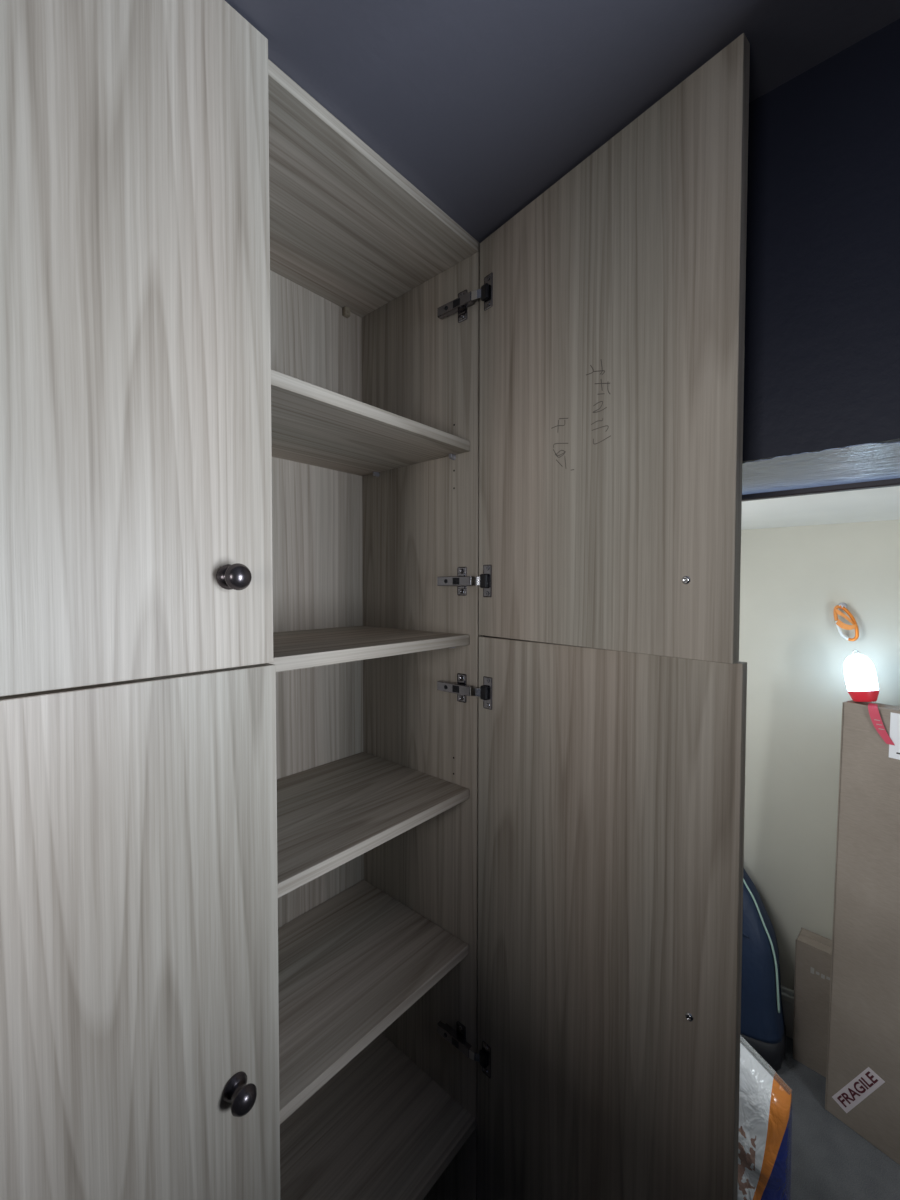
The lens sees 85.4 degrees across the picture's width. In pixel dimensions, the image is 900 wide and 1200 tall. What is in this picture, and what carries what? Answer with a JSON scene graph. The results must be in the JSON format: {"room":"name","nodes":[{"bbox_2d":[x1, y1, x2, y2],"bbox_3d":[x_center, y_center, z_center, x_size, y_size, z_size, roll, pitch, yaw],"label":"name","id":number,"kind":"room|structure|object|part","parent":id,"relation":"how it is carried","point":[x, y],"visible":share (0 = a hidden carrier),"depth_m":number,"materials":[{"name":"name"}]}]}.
{"room":"storage room","nodes":[
{"label":"storage room","id":0,"kind":"room"},
{"bbox_2d":[225,0,899,242],"bbox_3d":[0.123,-0.644,0.206,1.950,0.080,1.431,1,2,41],"label":"ceiling","id":1,"kind":"structure","parent":0,"point":[482,106],"depth_m":0.56,"materials":[{"name":"blue paint"}]},
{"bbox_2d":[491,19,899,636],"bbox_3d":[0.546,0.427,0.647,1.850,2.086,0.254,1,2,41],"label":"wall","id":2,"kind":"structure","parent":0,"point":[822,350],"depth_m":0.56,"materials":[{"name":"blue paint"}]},
{"bbox_2d":[742,442,899,494],"bbox_3d":[0.531,-0.175,0.644,0.750,0.001,0.253,1,2,41],"label":"trim","id":3,"kind":"structure","parent":2,"relation":"attached to","point":[867,462],"depth_m":0.65,"materials":[{"name":"grey wood"}]},
{"bbox_2d":[742,478,899,500],"bbox_3d":[0.613,-0.196,0.752,0.830,0.054,0.018,1,2,41],"label":"trim","id":4,"kind":"structure","parent":2,"relation":"attached to","point":[889,482],"depth_m":0.77,"materials":[{"name":"grey"}]},
{"bbox_2d":[739,520,899,990],"bbox_3d":[1.328,0.556,1.475,1.750,1.783,0.080,1,2,41],"label":"wall","id":5,"kind":"structure","parent":0,"point":[793,579],"depth_m":1.58,"materials":[{"name":"beige paint"}]},
{"bbox_2d":[781,985,793,1038],"bbox_3d":[1.302,1.371,1.454,1.570,0.155,0.019,1,2,41],"label":"baseboard","id":6,"kind":"structure","parent":5,"relation":"attached to","point":[787,994],"depth_m":1.61,"materials":[{"name":"grey"}]},
{"bbox_2d":[838,602,846,609],"bbox_3d":[1.205,0.019,1.497,0.022,0.022,0.026,1,2,41],"label":"wall hook","id":7,"kind":"object","parent":5,"relation":"attached to","point":[842,604],"visible":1,"depth_m":1.50,"materials":[{"name":"grey metal"}]},
{"bbox_2d":[834,605,858,640],"bbox_3d":[1.206,0.071,1.484,0.062,0.109,0.018,1,2,41],"label":"carabiner","id":8,"kind":"object","parent":7,"relation":"hanging from","point":[851,619],"visible":1,"depth_m":1.48,"materials":[{"name":"orange metal"}]},
{"bbox_2d":[741,486,899,529],"bbox_3d":[0.999,-0.254,1.058,1.730,0.060,0.989,1,2,41],"label":"ceiling","id":9,"kind":"structure","parent":0,"point":[876,504],"depth_m":1.22,"materials":[{"name":"white paint"}]},
{"bbox_2d":[775,1036,899,1199],"bbox_3d":[0.471,1.520,0.669,1.950,0.100,2.500,1,2,41],"label":"floor","id":10,"kind":"structure","parent":0,"point":[830,1160],"depth_m":1.28,"materials":[{"name":"grey concrete"}]},
{"bbox_2d":[0,0,749,1199],"bbox_3d":[-0.179,0.429,0.543,0.744,2.085,0.836,1,2,41],"label":"storage cabinet","id":11,"kind":"object","parent":10,"relation":"on","point":[318,880],"visible":1,"depth_m":0.60,"materials":[{"name":"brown wood"}]},
{"bbox_3d":[-0.341,-0.266,0.389,0.018,0.681,0.416,1,2,41],"label":"door","id":12,"kind":"part","parent":11,"relation":"part of","materials":[{"name":"grey wood"}]},
{"bbox_3d":[-0.342,0.761,0.418,0.018,1.368,0.418,1,2,41],"label":"door","id":13,"kind":"part","parent":11,"relation":"part of","materials":[{"name":"grey wood"}]},
{"bbox_3d":[-0.219,-0.024,0.498,0.032,0.027,0.027,1,2,41],"label":"knob","id":14,"kind":"part","parent":11,"relation":"part of","materials":[{"name":"brown metal"}]},
{"bbox_3d":[-0.220,0.523,0.514,0.032,0.027,0.027,1,2,41],"label":"knob","id":15,"kind":"part","parent":11,"relation":"part of","materials":[{"name":"brown metal"}]},
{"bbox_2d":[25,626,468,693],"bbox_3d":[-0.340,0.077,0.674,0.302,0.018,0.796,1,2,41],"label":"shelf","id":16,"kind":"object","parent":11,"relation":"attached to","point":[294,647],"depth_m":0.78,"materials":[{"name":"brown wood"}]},
{"bbox_3d":[-0.457,0.382,0.784,0.006,2.005,0.798,1,2,41],"label":"panel","id":17,"kind":"part","parent":11,"relation":"part of","materials":[{"name":"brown wood"}]},
{"bbox_2d":[271,369,469,475],"bbox_3d":[-0.339,-0.268,0.664,0.302,0.018,0.796,1,2,41],"label":"shelf","id":18,"kind":"object","parent":11,"relation":"attached to","point":[315,429],"depth_m":0.79,"materials":[{"name":"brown wood"}]},
{"bbox_3d":[-0.333,-0.608,0.650,0.319,0.018,0.798,1,2,41],"label":"panel","id":19,"kind":"part","parent":11,"relation":"part of","materials":[{"name":"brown wood"}]},
{"bbox_2d":[277,752,468,897],"bbox_3d":[-0.340,0.356,0.682,0.302,0.018,0.796,1,2,41],"label":"shelf","id":20,"kind":"object","parent":11,"relation":"attached to","point":[332,810],"depth_m":0.82,"materials":[{"name":"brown wood"}]},
{"bbox_2d":[278,880,468,1123],"bbox_3d":[-0.341,0.644,0.690,0.302,0.018,0.796,1,2,41],"label":"shelf","id":21,"kind":"object","parent":11,"relation":"attached to","point":[354,958],"depth_m":0.83,"materials":[{"name":"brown wood"}]},
{"bbox_2d":[280,1033,475,1199],"bbox_3d":[-0.335,0.960,0.694,0.319,0.018,0.798,1,2,41],"label":"shelf","id":22,"kind":"object","parent":11,"relation":"attached to","point":[384,1126],"depth_m":0.87,"materials":[{"name":"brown wood"}]},
{"bbox_3d":[-0.069,0.417,0.989,0.325,2.085,0.018,1,2,41],"label":"panel","id":23,"kind":"part","parent":11,"relation":"part of","materials":[{"name":"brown wood"}]},
{"bbox_3d":[0.008,0.815,0.906,0.078,0.017,0.010,1,2,41],"label":"hinge arm","id":24,"kind":"part","parent":11,"relation":"part of","materials":[{"name":"silver metal"}]},
{"bbox_3d":[0.009,0.160,0.888,0.078,0.017,0.010,1,2,41],"label":"hinge arm","id":25,"kind":"part","parent":11,"relation":"part of","materials":[{"name":"silver metal"}]},
{"bbox_3d":[0.009,-0.034,0.882,0.078,0.017,0.010,1,2,41],"label":"hinge arm","id":26,"kind":"part","parent":11,"relation":"part of","materials":[{"name":"silver metal"}]},
{"bbox_3d":[0.010,0.815,0.913,0.051,0.052,0.008,1,2,41],"label":"hinge plate","id":27,"kind":"part","parent":11,"relation":"part of","materials":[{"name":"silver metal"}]},
{"bbox_3d":[0.009,-0.524,0.869,0.078,0.017,0.010,1,2,41],"label":"hinge arm","id":28,"kind":"part","parent":11,"relation":"part of","materials":[{"name":"silver metal"}]},
{"bbox_3d":[0.011,-0.525,0.876,0.051,0.052,0.008,1,2,41],"label":"hinge plate","id":29,"kind":"part","parent":11,"relation":"part of","materials":[{"name":"silver metal"}]},
{"bbox_3d":[0.011,0.160,0.895,0.051,0.052,0.008,1,2,41],"label":"hinge plate","id":30,"kind":"part","parent":11,"relation":"part of","materials":[{"name":"silver metal"}]},
{"bbox_3d":[0.011,-0.034,0.890,0.051,0.052,0.008,1,2,41],"label":"hinge plate","id":31,"kind":"part","parent":11,"relation":"part of","materials":[{"name":"silver metal"}]},
{"bbox_2d":[482,1041,490,1078],"bbox_3d":[0.065,0.816,0.866,0.003,0.056,0.020,-1,2,-44],"label":"hinge","id":32,"kind":"object","parent":11,"relation":"on","point":[486,1045],"depth_m":0.86,"materials":[{"name":"silver metal"}]},
{"bbox_2d":[483,676,491,709],"bbox_3d":[0.065,0.162,0.847,0.003,0.056,0.020,-1,2,-44],"label":"hinge","id":33,"kind":"object","parent":11,"relation":"on","point":[487,680],"depth_m":0.84,"materials":[{"name":"silver metal"}]},
{"bbox_2d":[483,565,491,596],"bbox_3d":[0.064,-0.033,0.841,0.003,0.056,0.020,-1,2,-39],"label":"hinge","id":34,"kind":"object","parent":11,"relation":"on","point":[487,569],"depth_m":0.84,"materials":[{"name":"silver metal"}]},
{"bbox_2d":[484,273,492,310],"bbox_3d":[0.065,-0.523,0.827,0.003,0.056,0.020,-1,2,-39],"label":"hinge","id":35,"kind":"object","parent":11,"relation":"on","point":[488,277],"depth_m":0.82,"materials":[{"name":"silver metal"}]},
{"bbox_3d":[0.200,0.753,0.737,0.018,1.368,0.416,-1,2,-44],"label":"door","id":36,"kind":"part","parent":11,"relation":"part of","materials":[{"name":"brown wood"}]},
{"bbox_3d":[0.189,-0.273,0.698,0.018,0.680,0.416,-1,2,-39],"label":"door","id":37,"kind":"part","parent":11,"relation":"part of","materials":[{"name":"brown wood"}]},
{"bbox_2d":[740,869,785,1070],"bbox_3d":[0.837,1.126,1.711,0.578,0.630,0.239,1,2,41],"label":"backpack","id":38,"kind":"object","parent":10,"relation":"on","point":[763,1028],"visible":0.27,"depth_m":1.52,"materials":[{"name":"blue fabric"}]},
{"bbox_2d":[737,1035,791,1199],"bbox_3d":[0.673,1.226,1.217,0.295,0.457,0.163,1,2,41],"label":"pack","id":39,"kind":"object","parent":10,"relation":"on","point":[765,1100],"visible":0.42,"depth_m":1.11,"materials":[{"name":"white"}]},
{"bbox_2d":[793,928,831,1076],"bbox_3d":[1.181,1.257,1.485,0.083,0.386,0.205,-1,2,-43],"label":"cardboard box","id":40,"kind":"object","parent":10,"relation":"on","point":[813,951],"visible":0.48,"depth_m":1.50,"materials":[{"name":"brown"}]},
{"bbox_2d":[811,967,829,979],"bbox_3d":[1.127,1.139,1.483,0.001,0.018,0.048,-1,2,-43],"label":"print","id":41,"kind":"object","parent":40,"relation":"attached to","point":[817,973],"depth_m":1.48,"materials":[{"name":"grey"}]},
{"bbox_2d":[825,700,899,1164],"bbox_3d":[1.256,0.876,1.217,0.149,1.164,0.466,-1,2,-33],"label":"cardboard box","id":42,"kind":"object","parent":10,"relation":"on","point":[862,1091],"visible":0.94,"depth_m":1.33,"materials":[{"name":"brown cardboard"}]},
{"bbox_2d":[844,650,893,744],"bbox_3d":[1.175,0.264,1.357,0.071,0.238,0.142,0,2,-11],"label":"lamp","id":43,"kind":"object","parent":42,"relation":"on","point":[861,681],"visible":1,"depth_m":1.36,"materials":[{"name":"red plastic"}]},
{"bbox_2d":[844,654,878,690],"bbox_3d":[1.169,0.209,1.387,0.078,0.108,0.074,1,2,41],"label":"diffuser","id":44,"kind":"object","parent":43,"relation":"attached to","point":[859,671],"depth_m":1.37,"materials":[{"name":"white plastic"}]}
]}

